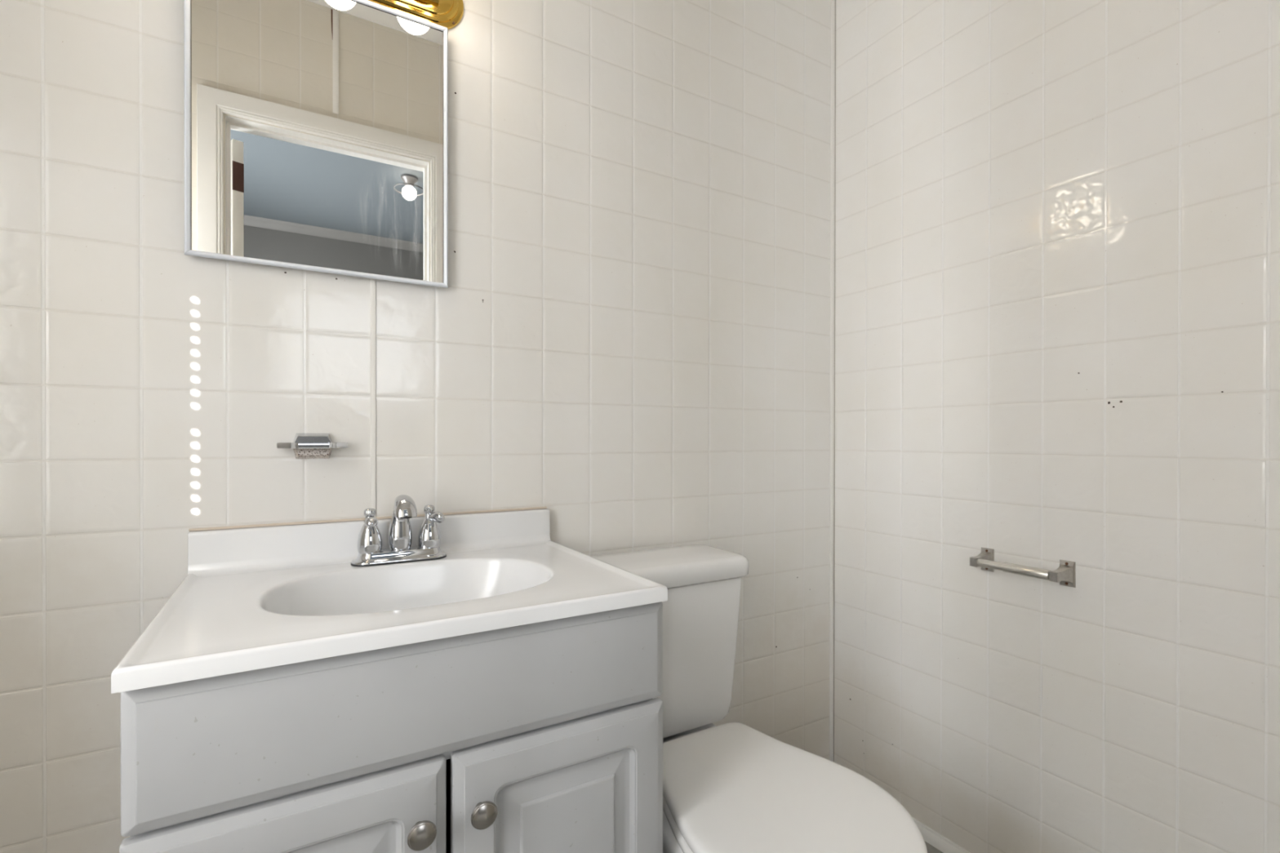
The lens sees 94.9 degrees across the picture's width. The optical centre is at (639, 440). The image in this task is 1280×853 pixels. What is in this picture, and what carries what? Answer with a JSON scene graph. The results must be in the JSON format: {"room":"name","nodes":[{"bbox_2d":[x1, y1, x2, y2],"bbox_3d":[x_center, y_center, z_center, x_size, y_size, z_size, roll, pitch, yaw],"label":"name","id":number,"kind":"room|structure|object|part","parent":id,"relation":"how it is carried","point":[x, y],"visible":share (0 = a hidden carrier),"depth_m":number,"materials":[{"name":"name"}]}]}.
{"room":"bathroom","nodes":[
{"label":"bathroom","id":0,"kind":"room"},
{"bbox_2d":[0,0,831,852],"bbox_3d":[-0.438,-0.338,1.203,2.300,2.700,0.100,0,0,-31],"label":"wall","id":1,"kind":"structure","parent":0,"point":[628,339],"depth_m":1.20,"materials":[{"name":"tile"}]},
{"bbox_2d":[276,433,348,458],"bbox_3d":[-0.573,0.010,1.031,0.111,0.046,0.061,0,0,-31],"label":"soap dish","id":2,"kind":"object","parent":1,"relation":"attached to","point":[304,446],"visible":1,"depth_m":1.04,"materials":[{"name":"silver metal"}]},
{"bbox_3d":[-0.585,-0.003,1.050,0.064,0.020,0.016,0,0,-31],"label":"plate","id":3,"kind":"part","parent":2,"relation":"part of","materials":[{"name":"silver metal"}]},
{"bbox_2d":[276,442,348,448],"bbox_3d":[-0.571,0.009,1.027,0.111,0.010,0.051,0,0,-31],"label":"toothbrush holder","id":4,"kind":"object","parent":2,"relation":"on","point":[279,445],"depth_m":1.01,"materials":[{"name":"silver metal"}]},
{"bbox_2d":[183,0,448,288],"bbox_3d":[-0.560,-0.555,1.058,0.414,0.510,0.023,0,0,-31],"label":"wall mirror","id":5,"kind":"object","parent":1,"relation":"attached to","point":[316,131],"visible":1,"depth_m":1.04,"materials":[{"name":"white mirror"}]},
{"bbox_2d":[188,506,546,531],"bbox_3d":[-0.473,0.147,1.124,0.624,0.004,0.004,0,0,-31],"label":"trim","id":6,"kind":"structure","parent":1,"relation":"attached to","point":[535,508],"depth_m":1.07,"materials":[{"name":"beige"}]},
{"bbox_2d":[187,508,550,577],"bbox_3d":[-0.464,0.187,1.110,0.624,0.074,0.036,0,0,-31],"label":"backsplash","id":7,"kind":"structure","parent":1,"relation":"attached to","point":[249,549],"depth_m":1.05,"materials":[{"name":"white stone"}]},
{"bbox_2d":[370,278,375,517],"bbox_3d":[-0.502,-0.728,1.104,0.009,1.760,0.003,0,0,-31],"label":"trim","id":8,"kind":"structure","parent":1,"relation":"attached to","point":[372,281],"depth_m":1.10,"materials":[{"name":"white plastic"}]},
{"bbox_2d":[368,0,463,29],"bbox_3d":[-0.513,-0.874,1.017,0.443,0.124,0.140,0,0,-31],"label":"vanity light","id":9,"kind":"object","parent":1,"relation":"attached to","point":[448,14],"visible":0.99,"depth_m":1.15,"materials":[{"name":"gold metal"}]},
{"bbox_2d":[829,0,835,762],"bbox_3d":[0.569,-0.314,1.739,0.016,2.590,0.002,0,0,-31],"label":"trim","id":10,"kind":"structure","parent":1,"relation":"attached to","point":[833,2],"depth_m":1.74,"materials":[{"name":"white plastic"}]},
{"bbox_2d":[924,841,942,852],"bbox_3d":[-0.053,1.039,0.653,2.400,0.050,1.450,0,0,-31],"label":"floor","id":11,"kind":"structure","parent":0,"point":[931,849],"depth_m":1.45,"materials":[{"name":"grey tile"}]},
{"bbox_2d":[119,601,662,852],"bbox_3d":[-0.344,0.626,0.914,0.628,0.774,0.496,0,0,-31],"label":"vanity cabinet","id":12,"kind":"object","parent":11,"relation":"on","point":[545,736],"visible":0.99,"depth_m":0.71,"materials":[{"name":"grey wood"}]},
{"bbox_3d":[-0.374,0.656,0.651,0.309,0.526,0.018,0,0,-31],"label":"door","id":13,"kind":"part","parent":12,"relation":"part of","materials":[{"name":"grey wood"}]},
{"bbox_2d":[111,508,667,693],"bbox_3d":[-0.350,0.251,0.919,0.626,0.201,0.480,0,0,-31],"label":"countertop","id":14,"kind":"structure","parent":12,"relation":"on","point":[249,598],"depth_m":0.91,"materials":[{"name":"white stone"}]},
{"bbox_2d":[351,494,446,566],"bbox_3d":[-0.427,0.158,1.055,0.163,0.122,0.103,0,0,-31],"label":"faucet","id":15,"kind":"object","parent":14,"relation":"on","point":[371,552],"visible":1,"depth_m":1.06,"materials":[{"name":"silver metal"}]},
{"bbox_3d":[-0.482,0.168,1.049,0.041,0.064,0.041,0,0,-31],"label":"handle","id":16,"kind":"part","parent":15,"relation":"part of","materials":[{"name":"silver metal"}]},
{"bbox_3d":[-0.473,0.143,1.032,0.022,0.018,0.038,0,0,-31],"label":"lever","id":17,"kind":"part","parent":15,"relation":"part of","materials":[{"name":"silver metal"}]},
{"bbox_3d":[-0.439,0.208,1.075,0.161,0.018,0.056,0,0,-31],"label":"plate","id":18,"kind":"part","parent":15,"relation":"part of","materials":[{"name":"silver metal"}]},
{"bbox_3d":[-0.424,0.148,1.051,0.040,0.104,0.093,0,0,-31],"label":"spout","id":19,"kind":"part","parent":15,"relation":"part of","materials":[{"name":"silver metal"}]},
{"bbox_3d":[-0.395,0.168,1.101,0.041,0.064,0.041,0,0,-31],"label":"handle","id":20,"kind":"part","parent":15,"relation":"part of","materials":[{"name":"silver metal"}]},
{"bbox_3d":[-0.377,0.143,1.091,0.038,0.022,0.018,0,0,36],"label":"lever","id":21,"kind":"part","parent":15,"relation":"part of","materials":[{"name":"silver metal"}]},
{"bbox_3d":[-0.258,0.462,0.692,0.033,0.033,0.027,0,0,-31],"label":"knob","id":22,"kind":"part","parent":12,"relation":"part of","materials":[{"name":"silver metal"}]},
{"bbox_3d":[-0.470,0.582,1.122,0.578,0.660,0.009,0,0,-31],"label":"panel","id":23,"kind":"part","parent":12,"relation":"part of","materials":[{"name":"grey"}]},
{"bbox_3d":[-0.195,0.462,0.730,0.033,0.033,0.027,0,0,-31],"label":"knob","id":24,"kind":"part","parent":12,"relation":"part of","materials":[{"name":"silver metal"}]},
{"bbox_3d":[-0.100,0.656,0.813,0.312,0.526,0.018,0,0,-31],"label":"door","id":25,"kind":"part","parent":12,"relation":"part of","materials":[{"name":"grey wood"}]},
{"bbox_2d":[590,544,927,852],"bbox_3d":[0.167,0.636,1.081,0.400,0.754,0.713,0,0,-31],"label":"toilet","id":26,"kind":"object","parent":11,"relation":"on","point":[731,787],"visible":0.7,"depth_m":1.06,"materials":[{"name":"white ceramic"}]},
{"bbox_3d":[0.035,0.283,1.302,0.400,0.051,0.196,0,0,-31],"label":"tank lid","id":27,"kind":"part","parent":26,"relation":"part of","materials":[{"name":"white ceramic"}]},
{"bbox_3d":[0.183,0.826,1.053,0.352,0.375,0.624,0,0,-31],"label":"bowl","id":28,"kind":"part","parent":26,"relation":"part of","materials":[{"name":"white ceramic"}]},
{"bbox_3d":[0.223,0.627,0.982,0.366,0.020,0.486,0,0,-31],"label":"seat","id":29,"kind":"part","parent":26,"relation":"part of","materials":[{"name":"white plastic"}]},
{"bbox_3d":[0.033,0.468,1.306,0.369,0.320,0.177,0,0,-31],"label":"tank","id":30,"kind":"part","parent":26,"relation":"part of","materials":[{"name":"white ceramic"}]},
{"bbox_3d":[0.223,0.602,0.982,0.364,0.022,0.484,0,0,-31],"label":"lid","id":31,"kind":"part","parent":26,"relation":"part of","materials":[{"name":"white plastic"}]},
{"bbox_2d":[834,0,1279,852],"bbox_3d":[0.951,-0.337,1.211,0.100,2.700,1.500,0,0,-31],"label":"wall","id":32,"kind":"structure","parent":0,"point":[1057,222],"depth_m":1.23,"materials":[{"name":"tile"}]},
{"bbox_2d":[912,817,970,852],"bbox_3d":[0.901,0.997,1.187,0.013,0.032,1.300,0,0,-31],"label":"baseboard","id":33,"kind":"structure","parent":32,"relation":"attached to","point":[936,840],"depth_m":1.46,"materials":[{"name":"white"}]},
{"bbox_2d":[969,546,1075,587],"bbox_3d":[0.820,0.276,1.274,0.064,0.052,0.191,0,0,-31],"label":"towel bar","id":34,"kind":"object","parent":32,"relation":"attached to","point":[1065,574],"visible":1,"depth_m":1.23,"materials":[{"name":"silver metal"}]}
]}

